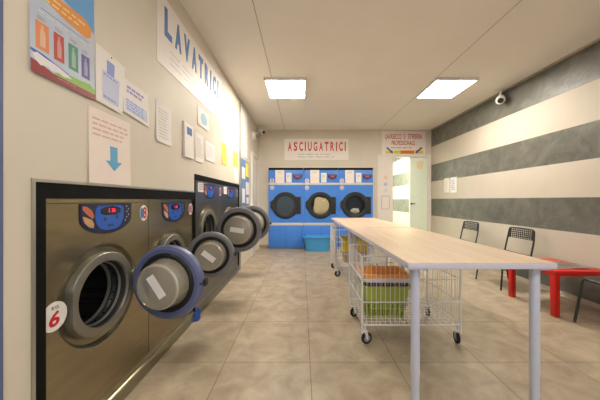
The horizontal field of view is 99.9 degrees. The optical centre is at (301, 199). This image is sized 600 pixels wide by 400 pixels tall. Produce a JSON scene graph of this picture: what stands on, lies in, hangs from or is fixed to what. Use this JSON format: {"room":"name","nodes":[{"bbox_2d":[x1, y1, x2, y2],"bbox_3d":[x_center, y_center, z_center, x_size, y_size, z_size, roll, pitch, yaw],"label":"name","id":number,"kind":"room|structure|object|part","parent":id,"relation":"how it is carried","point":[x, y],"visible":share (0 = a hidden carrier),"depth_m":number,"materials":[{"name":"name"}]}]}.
{"room":"laundry","nodes":[
{"label":"laundry","id":0,"kind":"room"},
{"bbox_2d":[3,0,258,399],"bbox_3d":[-1.120,-0.273,2.310,0.160,2.845,7.820,0,0,0],"label":"wall","id":1,"kind":"structure","parent":0,"point":[45,121],"depth_m":1.13,"materials":[{"name":"paint"}]},
{"bbox_2d":[0,0,2,399],"bbox_3d":[-1.038,-0.273,0.587,0.004,2.845,0.574,0,0,0],"label":"trim","id":2,"kind":"structure","parent":1,"relation":"attached to","point":[1,1],"depth_m":0.87,"materials":[{"name":"red"}]},
{"bbox_2d":[29,0,94,100],"bbox_3d":[-1.035,-0.745,1.107,0.008,0.500,0.299,0,0,0],"label":"poster","id":3,"kind":"object","parent":1,"relation":"attached to","point":[61,31],"visible":1,"depth_m":1.10,"materials":[{"name":"paper"}]},
{"bbox_2d":[35,19,48,53],"bbox_3d":[-1.034,-0.650,1.004,0.002,0.110,0.051,0,0,0],"label":"picture","id":4,"kind":"object","parent":3,"relation":"attached to","point":[41,26],"depth_m":1.00},
{"bbox_2d":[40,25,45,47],"bbox_3d":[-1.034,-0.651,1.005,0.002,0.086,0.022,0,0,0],"label":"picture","id":5,"kind":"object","parent":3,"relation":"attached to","point":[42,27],"depth_m":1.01},
{"bbox_2d":[54,31,63,63],"bbox_3d":[-1.034,-0.647,1.073,0.002,0.115,0.045,0,0,0],"label":"picture","id":6,"kind":"object","parent":3,"relation":"attached to","point":[58,36],"depth_m":1.07},
{"bbox_2d":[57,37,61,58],"bbox_3d":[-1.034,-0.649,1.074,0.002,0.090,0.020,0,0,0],"label":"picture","id":7,"kind":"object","parent":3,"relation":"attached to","point":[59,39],"depth_m":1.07},
{"bbox_2d":[68,42,77,72],"bbox_3d":[-1.034,-0.642,1.140,0.002,0.115,0.048,0,0,0],"label":"picture","id":8,"kind":"object","parent":3,"relation":"attached to","point":[72,47],"depth_m":1.14},
{"bbox_2d":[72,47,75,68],"bbox_3d":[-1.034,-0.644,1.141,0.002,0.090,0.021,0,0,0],"label":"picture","id":9,"kind":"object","parent":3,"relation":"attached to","point":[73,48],"depth_m":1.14},
{"bbox_2d":[81,53,89,80],"bbox_3d":[-1.034,-0.634,1.205,0.002,0.108,0.045,0,0,0],"label":"picture","id":10,"kind":"object","parent":3,"relation":"attached to","point":[85,58],"depth_m":1.20},
{"bbox_2d":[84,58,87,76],"bbox_3d":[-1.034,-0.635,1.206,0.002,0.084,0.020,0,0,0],"label":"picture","id":11,"kind":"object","parent":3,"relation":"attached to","point":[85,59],"depth_m":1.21},
{"bbox_2d":[88,105,130,185],"bbox_3d":[-1.035,-0.274,1.373,0.007,0.376,0.298,0,0,0],"label":"notice sheet","id":12,"kind":"object","parent":1,"relation":"attached to","point":[108,135],"visible":1,"depth_m":1.35,"materials":[{"name":"paper"}]},
{"bbox_2d":[95,42,124,114],"bbox_3d":[-1.035,-0.642,1.371,0.007,0.305,0.215,0,0,0],"label":"notice sheet","id":13,"kind":"object","parent":1,"relation":"attached to","point":[109,73],"visible":1,"depth_m":1.35,"materials":[{"name":"paper"}]},
{"bbox_2d":[31,178,194,399],"bbox_3d":[-1.038,0.533,1.698,0.008,1.234,1.464,0,0,0],"label":"trim","id":14,"kind":"structure","parent":1,"relation":"attached to","point":[33,180],"depth_m":0.97,"materials":[{"name":"metal"}]},
{"bbox_2d":[36,182,193,399],"bbox_3d":[-1.069,0.539,1.705,0.062,1.221,1.448,0,0,0],"label":"trim","id":15,"kind":"structure","parent":1,"relation":"attached to","point":[44,190],"depth_m":1.02,"materials":[{"name":"metal"}]},
{"bbox_2d":[123,78,148,126],"bbox_3d":[-1.035,-0.603,1.581,0.007,0.225,0.247,0,0,0],"label":"notice sheet","id":16,"kind":"object","parent":1,"relation":"attached to","point":[135,100],"visible":1,"depth_m":1.57,"materials":[{"name":"paper"}]},
{"bbox_2d":[156,99,171,145],"bbox_3d":[-1.035,-0.573,1.896,0.007,0.295,0.212,0,0,0],"label":"notice sheet","id":17,"kind":"object","parent":1,"relation":"attached to","point":[163,113],"visible":1,"depth_m":1.89,"materials":[{"name":"paper"}]},
{"bbox_2d":[159,108,168,139],"bbox_3d":[-1.035,-0.565,1.891,0.005,0.206,0.139,0,0,0],"label":"print","id":18,"kind":"object","parent":17,"relation":"attached to","point":[163,113],"depth_m":1.89},
{"bbox_2d":[156,0,220,121],"bbox_3d":[-1.036,-1.265,2.520,0.006,0.530,1.440,0,0,0],"label":"wall sign","id":19,"kind":"object","parent":1,"relation":"attached to","point":[177,51],"visible":1,"depth_m":2.22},
{"bbox_2d":[170,51,213,108],"bbox_3d":[-1.036,-1.120,2.478,0.001,0.104,0.997,0,0,0],"label":"print","id":20,"kind":"object","parent":19,"relation":"attached to","point":[176,64],"depth_m":2.34},
{"bbox_2d":[183,121,193,158],"bbox_3d":[-1.031,-0.537,2.290,0.017,0.305,0.190,0,0,0],"label":"notice sheet","id":21,"kind":"object","parent":1,"relation":"attached to","point":[188,148],"visible":1,"depth_m":2.27,"materials":[{"name":"paper"}]},
{"bbox_2d":[195,131,203,163],"bbox_3d":[-1.035,-0.525,2.545,0.007,0.290,0.200,0,0,0],"label":"notice sheet","id":22,"kind":"object","parent":1,"relation":"attached to","point":[198,137],"visible":1,"depth_m":2.54,"materials":[{"name":"paper"}]},
{"bbox_2d":[196,137,201,157],"bbox_3d":[-1.035,-0.525,2.543,0.004,0.187,0.148,0,0,0],"label":"print","id":23,"kind":"object","parent":22,"relation":"attached to","point":[198,139],"depth_m":2.53},
{"bbox_2d":[197,105,208,131],"bbox_3d":[-1.035,-0.850,2.650,0.007,0.190,0.300,0,0,0],"label":"notice sheet","id":24,"kind":"object","parent":1,"relation":"attached to","point":[203,117],"visible":1,"depth_m":2.64,"materials":[{"name":"paper"}]},
{"bbox_2d":[205,140,214,162],"bbox_3d":[-1.035,-0.540,2.850,0.007,0.210,0.300,0,0,0],"label":"notice sheet","id":25,"kind":"object","parent":1,"relation":"attached to","point":[209,148],"visible":1,"depth_m":2.83,"materials":[{"name":"paper"}]},
{"bbox_2d":[193,174,238,311],"bbox_3d":[-1.069,0.448,3.300,0.062,1.404,1.737,0,0,0],"label":"trim","id":26,"kind":"structure","parent":1,"relation":"attached to","point":[196,176],"depth_m":2.60,"materials":[{"name":"metal"}]},
{"bbox_2d":[222,143,226,165],"bbox_3d":[-1.035,-0.610,3.365,0.007,0.280,0.190,0,0,0],"label":"notice","id":27,"kind":"object","parent":1,"relation":"attached to","point":[224,155],"visible":1,"depth_m":3.36,"materials":[{"name":"paper"}]},
{"bbox_2d":[233,150,237,166],"bbox_3d":[-1.035,-0.640,3.940,0.007,0.220,0.280,0,0,0],"label":"notice","id":28,"kind":"object","parent":1,"relation":"attached to","point":[235,155],"visible":1,"depth_m":3.92,"materials":[{"name":"paper"}]},
{"bbox_2d":[234,167,237,182],"bbox_3d":[-1.035,-0.395,3.960,0.007,0.230,0.200,0,0,0],"label":"notice sheet","id":29,"kind":"object","parent":1,"relation":"attached to","point":[235,168],"visible":1,"depth_m":3.97,"materials":[{"name":"paper"}]},
{"bbox_2d":[239,102,240,268],"bbox_3d":[-1.031,-0.240,4.200,0.018,2.780,0.030,0,0,0],"label":"trim","id":30,"kind":"structure","parent":1,"relation":"attached to","point":[239,102],"depth_m":4.19,"materials":[{"name":"metal"}]},
{"bbox_2d":[241,108,248,205],"bbox_3d":[-1.029,-0.735,4.540,0.020,1.670,0.640,0,0,0],"label":"information board","id":31,"kind":"object","parent":1,"relation":"attached to","point":[244,164],"visible":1,"depth_m":4.47,"materials":[{"name":"paper"}]},
{"bbox_2d":[241,116,246,152],"bbox_3d":[-1.028,-1.150,4.474,0.001,0.544,0.408,0,0,0],"label":"print","id":32,"kind":"object","parent":31,"relation":"attached to","point":[243,122],"depth_m":4.43},
{"bbox_2d":[252,132,256,139],"bbox_3d":[-0.995,-1.350,5.300,0.090,0.170,0.170,0,0,0],"label":"lamp","id":33,"kind":"object","parent":1,"relation":"attached to","point":[254,135],"visible":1,"depth_m":5.25,"materials":[{"name":"white paint"}]},
{"bbox_2d":[251,151,258,255],"bbox_3d":[-1.011,0.075,5.570,0.058,2.150,0.820,0,0,0],"label":"door","id":34,"kind":"structure","parent":1,"relation":"in","point":[254,158],"depth_m":5.45,"materials":[{"name":"white paint"}]},
{"bbox_2d":[259,130,430,244],"bbox_3d":[0.965,-0.273,6.160,4.330,2.845,0.120,0,0,0],"label":"wall","id":35,"kind":"structure","parent":0,"point":[365,146],"depth_m":6.10,"materials":[{"name":"paint"}]},
{"bbox_2d":[259,245,268,247],"bbox_3d":[-0.913,1.117,6.094,0.246,0.065,0.012,0,0,0],"label":"baseboard","id":36,"kind":"structure","parent":35,"relation":"attached to","point":[260,246],"depth_m":6.09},
{"bbox_2d":[284,139,348,159],"bbox_3d":[0.350,-1.225,6.096,1.550,0.514,0.006,0,0,0],"label":"wall sign","id":37,"kind":"object","parent":35,"relation":"attached to","point":[294,149],"visible":1,"depth_m":6.10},
{"bbox_2d":[382,131,424,154],"bbox_3d":[2.458,-1.375,6.096,1.055,0.580,0.006,0,0,0],"label":"wall sign","id":38,"kind":"object","parent":35,"relation":"attached to","point":[393,142],"visible":1,"depth_m":6.10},
{"bbox_2d":[378,155,430,231],"bbox_3d":[2.480,0.028,6.143,1.300,2.245,0.155,0,0,0],"label":"door","id":39,"kind":"structure","parent":35,"relation":"in","point":[419,179],"depth_m":6.11,"materials":[{"name":"paint"}]},
{"bbox_2d":[381,175,389,208],"bbox_3d":[2.020,-0.188,6.099,0.200,0.815,0.002,0,0,0],"label":"sticker","id":40,"kind":"object","parent":39,"relation":"attached to","point":[385,176],"visible":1,"depth_m":6.10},
{"bbox_3d":[2.033,0.055,6.122,0.335,2.190,0.045,0,0,0],"label":"panel","id":41,"kind":"part","parent":39,"relation":"part of","materials":[{"name":"paint"}]},
{"bbox_2d":[417,161,422,168],"bbox_3d":[2.870,-0.850,6.119,0.160,0.200,0.002,0,0,0],"label":"warning sticker","id":42,"kind":"object","parent":39,"relation":"attached to","point":[420,163],"visible":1,"depth_m":6.12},
{"bbox_2d":[124,248,599,399],"bbox_3d":[0.750,1.180,4.450,5.300,0.060,12.300,0,0,0],"label":"floor","id":43,"kind":"structure","parent":0,"point":[283,327],"depth_m":2.01,"materials":[{"name":"tile"}]},
{"bbox_2d":[46,199,207,399],"bbox_3d":[-1.159,0.521,1.375,1.186,1.054,0.700,0,0,0],"label":"washing machine","id":44,"kind":"object","parent":43,"relation":"on","point":[99,298],"visible":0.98,"depth_m":1.35,"materials":[{"name":"metal"}]},
{"bbox_2d":[83,217,93,227],"bbox_3d":[-1.046,0.111,1.236,0.001,0.062,0.066,0,0,0],"label":"picture","id":45,"kind":"object","parent":44,"relation":"attached to","point":[88,222],"depth_m":1.23},
{"bbox_2d":[83,206,93,218],"bbox_3d":[-1.046,0.063,1.236,0.001,0.066,0.066,0,0,0],"label":"picture","id":46,"kind":"object","parent":44,"relation":"on","point":[88,211],"depth_m":1.23},
{"bbox_3d":[-1.063,0.490,1.335,0.022,0.517,0.517,0,0,0],"label":"pressed dish","id":47,"kind":"part","parent":44,"relation":"part of","materials":[{"name":"metal"}]},
{"bbox_3d":[-1.050,0.099,1.369,0.005,0.162,0.354,0,0,0],"label":"control panel","id":48,"kind":"part","parent":44,"relation":"part of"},
{"bbox_2d":[137,260,177,308],"bbox_3d":[-0.808,0.490,1.462,0.296,0.296,0.112,0,0,6],"label":"glass bowl","id":49,"kind":"object","parent":44,"relation":"on","point":[147,300],"depth_m":1.47,"materials":[{"name":"glass"}]},
{"bbox_3d":[-0.802,0.490,1.514,0.442,0.442,0.059,0,0,6],"label":"door","id":50,"kind":"part","parent":44,"relation":"part of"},
{"bbox_2d":[194,307,200,321],"bbox_3d":[-1.002,1.094,2.415,0.035,0.112,0.090,0,0,0],"label":"door handle","id":51,"kind":"object","parent":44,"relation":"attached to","point":[197,317],"visible":1,"depth_m":2.41,"materials":[{"name":"plastic"}]},
{"bbox_2d":[102,309,194,399],"bbox_3d":[-1.387,1.100,1.726,0.730,0.100,1.401,0,0,0],"label":"plinth","id":52,"kind":"object","parent":43,"relation":"on","point":[132,379],"visible":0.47,"depth_m":1.69,"materials":[{"name":"metal"}]},
{"bbox_2d":[148,199,236,352],"bbox_3d":[-1.176,0.521,2.079,1.152,1.054,0.698,0,0,0],"label":"washing machine","id":53,"kind":"object","parent":43,"relation":"on","point":[170,221],"visible":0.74,"depth_m":2.08,"materials":[{"name":"metal"}]},
{"bbox_3d":[-1.063,0.490,2.038,0.022,0.517,0.517,0,0,0],"label":"pressed dish","id":54,"kind":"part","parent":53,"relation":"part of","materials":[{"name":"metal"}]},
{"bbox_3d":[-1.050,0.099,2.072,0.005,0.162,0.354,0,0,0],"label":"control panel","id":55,"kind":"part","parent":53,"relation":"part of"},
{"bbox_3d":[-0.818,0.490,2.269,0.412,0.412,0.059,0,0,-8],"label":"door","id":56,"kind":"part","parent":53,"relation":"part of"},
{"bbox_2d":[196,264,239,313],"bbox_3d":[-1.387,1.100,3.299,0.730,0.100,1.677,0,0,0],"label":"plinth","id":57,"kind":"object","parent":43,"relation":"on","point":[216,290],"visible":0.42,"depth_m":3.05,"materials":[{"name":"metal"}]},
{"bbox_2d":[196,180,262,303],"bbox_3d":[-1.110,0.424,2.874,1.284,1.247,0.827,0,0,0],"label":"washing machine","id":58,"kind":"object","parent":43,"relation":"on","point":[209,218],"visible":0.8,"depth_m":2.99,"materials":[{"name":"metal"}]},
{"bbox_3d":[-1.063,0.355,2.834,0.022,0.610,0.610,0,0,0],"label":"pressed dish","id":59,"kind":"part","parent":58,"relation":"part of","materials":[{"name":"metal"}]},
{"bbox_3d":[-1.050,-0.094,2.868,0.005,0.162,0.354,0,0,0],"label":"control panel","id":60,"kind":"part","parent":58,"relation":"part of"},
{"bbox_3d":[-0.752,0.355,3.026,0.540,0.540,0.059,0,0,0],"label":"door","id":61,"kind":"part","parent":58,"relation":"part of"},
{"bbox_2d":[221,185,271,279],"bbox_3d":[-1.110,0.424,3.714,1.285,1.247,0.843,0,0,0],"label":"washing machine","id":62,"kind":"object","parent":43,"relation":"on","point":[229,195],"visible":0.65,"depth_m":3.82,"materials":[{"name":"metal"}]},
{"bbox_3d":[-1.050,-0.094,3.708,0.005,0.162,0.354,0,0,0],"label":"control panel","id":63,"kind":"part","parent":62,"relation":"part of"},
{"bbox_3d":[-0.752,0.355,3.856,0.540,0.540,0.059,0,0,2],"label":"door","id":64,"kind":"part","parent":62,"relation":"part of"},
{"bbox_2d":[269,168,302,247],"bbox_3d":[-0.382,0.194,6.008,0.820,1.912,0.175,0,0,0],"label":"dryer","id":65,"kind":"object","parent":43,"relation":"on","point":[285,184],"visible":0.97,"depth_m":5.97,"materials":[{"name":"blue metal"}]},
{"bbox_3d":[-0.386,0.125,5.955,0.717,0.632,0.050,0,0,0],"label":"door","id":66,"kind":"part","parent":65,"relation":"part of","materials":[{"name":"black plastic"}]},
{"bbox_3d":[-0.382,0.872,5.980,0.820,0.533,0.020,0,0,0],"label":"panel","id":67,"kind":"part","parent":65,"relation":"part of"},
{"bbox_2d":[303,235,331,251],"bbox_3d":[0.350,0.989,5.760,0.668,0.322,0.416,0,0,0],"label":"basin","id":68,"kind":"object","parent":43,"relation":"on","point":[313,243],"visible":0.87,"depth_m":5.61,"materials":[{"name":"plastic"}]},
{"bbox_2d":[303,168,337,248],"bbox_3d":[0.444,0.194,6.008,0.820,1.912,0.175,0,0,0],"label":"dryer","id":69,"kind":"object","parent":43,"relation":"on","point":[317,182],"visible":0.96,"depth_m":5.97,"materials":[{"name":"blue metal"}]},
{"bbox_3d":[0.444,0.872,5.980,0.820,0.533,0.020,0,0,0],"label":"panel","id":70,"kind":"part","parent":69,"relation":"part of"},
{"bbox_3d":[0.441,0.125,5.955,0.717,0.632,0.050,0,0,0],"label":"door","id":71,"kind":"part","parent":69,"relation":"part of","materials":[{"name":"black plastic"}]},
{"bbox_2d":[314,197,328,213],"bbox_3d":[0.469,0.132,5.982,0.384,0.415,0.064,0,0,0],"label":"bundle","id":72,"kind":"object","parent":69,"relation":"in","point":[321,205],"visible":0.97,"depth_m":5.96,"materials":[{"name":"fabric"}]},
{"bbox_2d":[338,168,372,248],"bbox_3d":[1.270,0.194,6.008,0.820,1.912,0.175,0,0,0],"label":"dryer","id":73,"kind":"object","parent":43,"relation":"on","point":[355,185],"visible":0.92,"depth_m":5.97,"materials":[{"name":"blue metal"}]},
{"bbox_2d":[350,208,358,213],"bbox_3d":[1.254,0.263,5.979,0.212,0.132,0.062,0,0,0],"label":"garment","id":74,"kind":"object","parent":73,"relation":"in","point":[354,210],"visible":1,"depth_m":5.96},
{"bbox_3d":[1.270,0.872,5.980,0.820,0.533,0.020,0,0,0],"label":"panel","id":75,"kind":"part","parent":73,"relation":"part of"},
{"bbox_3d":[1.266,0.125,5.955,0.717,0.632,0.050,0,0,0],"label":"door","id":76,"kind":"part","parent":73,"relation":"part of","materials":[{"name":"black plastic"}]},
{"bbox_2d":[330,226,387,276],"bbox_3d":[0.881,0.794,4.025,0.799,0.712,0.568,0,0,0],"label":"cart","id":77,"kind":"object","parent":43,"relation":"on","point":[333,265],"visible":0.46,"depth_m":3.87,"materials":[{"name":"metal"}]},
{"bbox_3d":[0.490,0.747,4.280,0.017,0.606,0.018,0,0,0],"label":"post","id":78,"kind":"part","parent":77,"relation":"part of","materials":[{"name":"metal"}]},
{"bbox_3d":[0.490,0.715,4.015,0.008,0.541,0.530,0,0,0],"label":"wire panel","id":79,"kind":"part","parent":77,"relation":"part of","materials":[{"name":"metal"}]},
{"bbox_3d":[0.490,0.747,3.750,0.017,0.606,0.018,0,0,0],"label":"post","id":80,"kind":"part","parent":77,"relation":"part of","materials":[{"name":"metal"}]},
{"bbox_3d":[0.877,0.715,4.280,0.775,0.541,0.008,0,0,0],"label":"wire panel","id":81,"kind":"part","parent":77,"relation":"part of","materials":[{"name":"metal"}]},
{"bbox_2d":[340,248,367,262],"bbox_3d":[0.830,0.883,4.030,0.408,0.186,0.308,0,0,0],"label":"laundry basket","id":82,"kind":"object","parent":77,"relation":"on","point":[344,253],"visible":0.52,"depth_m":3.90,"materials":[{"name":"beige plastic"}]},
{"bbox_2d":[339,236,367,250],"bbox_3d":[0.830,0.694,4.030,0.428,0.188,0.328,0,0,0],"label":"laundry basket","id":83,"kind":"object","parent":82,"relation":"on","point":[344,239],"visible":0.65,"depth_m":3.89,"materials":[{"name":"yellow plastic"}]},
{"bbox_3d":[0.877,0.715,3.750,0.775,0.541,0.008,0,0,0],"label":"wire panel","id":84,"kind":"part","parent":77,"relation":"part of","materials":[{"name":"metal"}]},
{"bbox_2d":[331,218,411,296],"bbox_3d":[0.906,0.735,3.748,0.757,0.830,1.605,0,0,0],"label":"folding table","id":85,"kind":"object","parent":43,"relation":"on","point":[346,223],"visible":0.57,"depth_m":3.30,"materials":[{"name":"brown wood"}]},
{"bbox_3d":[0.592,0.751,4.480,0.090,0.798,0.090,0,0,0],"label":"leg","id":86,"kind":"part","parent":85,"relation":"part of","materials":[{"name":"metal"}]},
{"bbox_3d":[0.578,0.751,3.010,0.090,0.798,0.090,0,0,0],"label":"leg","id":87,"kind":"part","parent":85,"relation":"part of","materials":[{"name":"metal"}]},
{"bbox_3d":[1.200,0.751,4.480,0.090,0.798,0.090,0,0,0],"label":"leg","id":88,"kind":"part","parent":85,"relation":"part of","materials":[{"name":"metal"}]},
{"bbox_2d":[349,244,461,343],"bbox_3d":[0.865,0.794,2.260,0.799,0.712,0.568,0,0,0],"label":"cart","id":89,"kind":"object","parent":43,"relation":"on","point":[366,338],"visible":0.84,"depth_m":2.01,"materials":[{"name":"metal"}]},
{"bbox_3d":[0.474,0.747,2.515,0.017,0.606,0.018,0,0,0],"label":"post","id":90,"kind":"part","parent":89,"relation":"part of","materials":[{"name":"metal"}]},
{"bbox_3d":[0.474,0.715,2.250,0.008,0.541,0.530,0,0,0],"label":"wire panel","id":91,"kind":"part","parent":89,"relation":"part of","materials":[{"name":"metal"}]},
{"bbox_3d":[0.474,0.747,1.985,0.017,0.606,0.018,0,0,0],"label":"post","id":92,"kind":"part","parent":89,"relation":"part of","materials":[{"name":"metal"}]},
{"bbox_2d":[355,276,410,317],"bbox_3d":[0.702,0.843,2.215,0.424,0.266,0.318,0,0,0],"label":"laundry basket","id":93,"kind":"object","parent":89,"relation":"in","point":[378,292],"visible":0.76,"depth_m":2.08,"materials":[{"name":"plastic"}]},
{"bbox_2d":[356,272,410,285],"bbox_3d":[0.702,0.739,2.215,0.414,0.162,0.308,0,0,0],"label":"laundry basket","id":94,"kind":"object","parent":93,"relation":"in","point":[359,278],"visible":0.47,"depth_m":2.06,"materials":[{"name":"white plastic"}]},
{"bbox_2d":[356,266,409,285],"bbox_3d":[0.702,0.708,2.215,0.408,0.184,0.296,0,0,0],"label":"laundry basket","id":95,"kind":"object","parent":94,"relation":"in","point":[378,272],"visible":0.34,"depth_m":2.26,"materials":[{"name":"orange plastic"}]},
{"bbox_3d":[0.862,0.715,2.515,0.775,0.541,0.008,0,0,0],"label":"wire panel","id":96,"kind":"part","parent":89,"relation":"part of","materials":[{"name":"metal"}]},
{"bbox_3d":[0.862,0.715,1.985,0.775,0.541,0.008,0,0,0],"label":"wire panel","id":97,"kind":"part","parent":89,"relation":"part of","materials":[{"name":"metal"}]},
{"bbox_3d":[1.249,0.747,2.515,0.017,0.606,0.018,0,0,0],"label":"post","id":98,"kind":"part","parent":89,"relation":"part of","materials":[{"name":"metal"}]},
{"bbox_3d":[1.249,0.715,2.250,0.008,0.541,0.530,0,0,0],"label":"wire panel","id":99,"kind":"part","parent":89,"relation":"part of","materials":[{"name":"metal"}]},
{"bbox_3d":[1.249,0.747,1.985,0.017,0.606,0.018,0,0,0],"label":"post","id":100,"kind":"part","parent":89,"relation":"part of","materials":[{"name":"metal"}]},
{"bbox_2d":[348,228,556,399],"bbox_3d":[0.918,0.735,2.105,0.757,0.830,1.650,0,0,0],"label":"folding table","id":101,"kind":"object","parent":43,"relation":"on","point":[415,249],"visible":0.84,"depth_m":1.34,"materials":[{"name":"brown wood"}]},
{"bbox_3d":[0.600,0.751,2.860,0.090,0.798,0.090,0,0,0],"label":"leg","id":102,"kind":"part","parent":101,"relation":"part of","materials":[{"name":"metal"}]},
{"bbox_3d":[1.232,0.751,2.860,0.090,0.798,0.090,0,0,0],"label":"leg","id":103,"kind":"part","parent":101,"relation":"part of","materials":[{"name":"metal"}]},
{"bbox_3d":[0.600,0.751,1.335,0.090,0.798,0.090,0,0,0],"label":"leg","id":104,"kind":"part","parent":101,"relation":"part of","materials":[{"name":"metal"}]},
{"bbox_3d":[1.232,0.751,1.335,0.090,0.798,0.090,0,0,0],"label":"leg","id":105,"kind":"part","parent":101,"relation":"part of","materials":[{"name":"metal"}]},
{"bbox_2d":[460,221,478,242],"bbox_3d":[2.767,0.764,4.460,0.493,0.775,0.482,0,0,0],"label":"metal chair","id":106,"kind":"object","parent":43,"relation":"on","point":[470,226],"visible":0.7,"depth_m":4.45,"materials":[{"name":"metal"}]},
{"bbox_3d":[2.987,0.459,4.460,0.028,0.138,0.385,0,0,0],"label":"backrest","id":107,"kind":"part","parent":106,"relation":"part of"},
{"bbox_2d":[475,227,534,290],"bbox_3d":[2.767,0.764,3.435,0.493,0.775,0.482,0,0,0],"label":"metal chair","id":108,"kind":"object","parent":43,"relation":"on","point":[531,234],"visible":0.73,"depth_m":3.40,"materials":[{"name":"metal"}]},
{"bbox_3d":[2.642,0.935,3.224,0.247,0.432,0.039,0,0,-5],"label":"leg","id":109,"kind":"part","parent":108,"relation":"part of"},
{"bbox_3d":[2.967,0.775,3.645,0.084,0.753,0.062,0,0,0],"label":"leg","id":110,"kind":"part","parent":108,"relation":"part of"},
{"bbox_3d":[2.987,0.459,3.435,0.028,0.138,0.385,0,0,0],"label":"backrest","id":111,"kind":"part","parent":108,"relation":"part of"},
{"bbox_3d":[2.967,0.775,3.225,0.084,0.753,0.062,0,0,0],"label":"leg","id":112,"kind":"part","parent":108,"relation":"part of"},
{"bbox_2d":[508,258,599,316],"bbox_3d":[2.755,0.925,2.750,0.550,0.450,0.560,0,0,0],"label":"side table","id":113,"kind":"object","parent":43,"relation":"on","point":[555,274],"visible":0.61,"depth_m":2.50,"materials":[{"name":"red paint"}]},
{"bbox_3d":[2.505,0.950,3.005,0.050,0.400,0.050,0,0,0],"label":"leg","id":114,"kind":"part","parent":113,"relation":"part of","materials":[{"name":"red paint"}]},
{"bbox_3d":[2.505,0.950,2.495,0.050,0.400,0.050,0,0,0],"label":"leg","id":115,"kind":"part","parent":113,"relation":"part of","materials":[{"name":"red paint"}]},
{"bbox_2d":[551,261,569,268],"bbox_3d":[2.760,0.695,2.700,0.360,0.010,0.250,0,0,-6],"label":"magazine","id":116,"kind":"object","parent":113,"relation":"on","point":[551,261],"visible":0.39,"depth_m":2.58,"materials":[{"name":"paper"}]},
{"bbox_2d":[555,262,591,267],"bbox_3d":[2.800,0.685,2.660,0.290,0.008,0.200,0,0,10],"label":"magazine","id":117,"kind":"object","parent":116,"relation":"on","point":[559,264],"visible":0.74,"depth_m":2.62,"materials":[{"name":"paper"}]},
{"bbox_2d":[557,263,578,265],"bbox_3d":[2.801,0.681,2.668,0.203,0.001,0.136,0,0,10],"label":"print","id":118,"kind":"object","parent":117,"relation":"on","point":[559,264],"depth_m":2.66},
{"bbox_2d":[573,276,599,322],"bbox_3d":[2.807,0.764,2.145,0.493,0.775,0.482,0,0,0],"label":"metal chair","id":119,"kind":"object","parent":43,"relation":"on","point":[594,279],"visible":1,"depth_m":2.35,"materials":[{"name":"metal"}]},
{"bbox_3d":[2.682,0.935,2.356,0.247,0.432,0.039,0,0,5],"label":"leg","id":120,"kind":"part","parent":119,"relation":"part of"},
{"bbox_3d":[2.795,0.725,2.145,0.390,0.023,0.438,0,0,0],"label":"seat","id":121,"kind":"part","parent":119,"relation":"part of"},
{"bbox_2d":[180,0,599,129],"bbox_3d":[1.050,-1.735,4.450,4.700,0.080,12.300,0,0,0],"label":"ceiling","id":122,"kind":"structure","parent":0,"point":[361,62],"depth_m":2.82,"materials":[{"name":"paint"}]},
{"bbox_2d":[257,124,264,134],"bbox_3d":[-0.924,-1.584,5.714,0.133,0.222,0.205,0,0,-45],"label":"security camera","id":123,"kind":"object","parent":122,"relation":"attached to","point":[260,131],"visible":1,"depth_m":5.67,"materials":[{"name":"white paint"}]},
{"bbox_2d":[252,0,284,129],"bbox_3d":[-0.420,-1.695,2.250,0.008,0.004,7.700,0,0,0],"label":"trim","id":124,"kind":"structure","parent":122,"relation":"attached to","point":[252,0],"depth_m":2.73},
{"bbox_2d":[264,77,305,98],"bbox_3d":[-0.235,-1.674,3.790,0.590,0.042,0.640,0,0,0],"label":"ceiling light","id":125,"kind":"object","parent":122,"relation":"attached to","point":[277,87],"visible":1,"depth_m":3.71,"materials":[{"name":"white paint"}]},
{"bbox_2d":[415,77,478,98],"bbox_3d":[2.145,-1.674,3.790,0.590,0.042,0.640,0,0,0],"label":"ceiling light","id":126,"kind":"object","parent":122,"relation":"attached to","point":[440,87],"visible":1,"depth_m":3.71,"materials":[{"name":"white paint"}]},
{"bbox_2d":[418,81,474,97],"bbox_3d":[2.145,-1.661,3.790,0.546,0.008,0.596,0,0,0],"label":"diffuser","id":127,"kind":"object","parent":126,"relation":"attached to","point":[435,89],"depth_m":3.78,"materials":[{"name":"plastic"}]},
{"bbox_2d":[379,0,521,129],"bbox_3d":[1.860,-1.695,2.250,0.008,0.004,7.700,0,0,0],"label":"trim","id":128,"kind":"structure","parent":122,"relation":"attached to","point":[520,0],"depth_m":2.74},
{"bbox_2d":[393,41,599,304],"bbox_3d":[3.205,-0.273,4.450,0.150,2.845,12.100,0,0,0],"label":"wall","id":129,"kind":"structure","parent":0,"point":[530,160],"depth_m":3.44,"materials":[{"name":"paint"}]},
{"bbox_2d":[444,178,448,192],"bbox_3d":[3.123,-0.315,5.440,0.013,0.310,0.180,0,0,0],"label":"card","id":130,"kind":"object","parent":129,"relation":"attached to","point":[446,180],"visible":1,"depth_m":5.44,"materials":[{"name":"paper"}]},
{"bbox_2d":[450,177,456,192],"bbox_3d":[3.123,-0.310,5.190,0.013,0.320,0.220,0,0,0],"label":"card","id":131,"kind":"object","parent":129,"relation":"attached to","point":[453,180],"visible":1,"depth_m":5.18,"materials":[{"name":"paper"}]},
{"bbox_2d":[495,87,506,103],"bbox_3d":[3.035,-1.572,3.855,0.220,0.246,0.142,0,0,-45],"label":"security camera","id":132,"kind":"object","parent":129,"relation":"attached to","point":[500,99],"visible":1,"depth_m":3.80,"materials":[{"name":"white paint"}]},
{"bbox_2d":[430,37,599,130],"bbox_3d":[3.116,-1.684,2.250,0.028,0.022,7.700,0,0,0],"label":"trim","id":133,"kind":"structure","parent":129,"relation":"attached to","point":[598,39],"depth_m":3.38,"materials":[{"name":"paint"}]},
{"bbox_2d":[490,269,599,309],"bbox_3d":[3.124,1.125,2.250,0.012,0.050,7.700,0,0,0],"label":"baseboard","id":134,"kind":"structure","parent":129,"relation":"attached to","point":[586,302],"depth_m":2.98,"materials":[{"name":"tile"}]}
]}

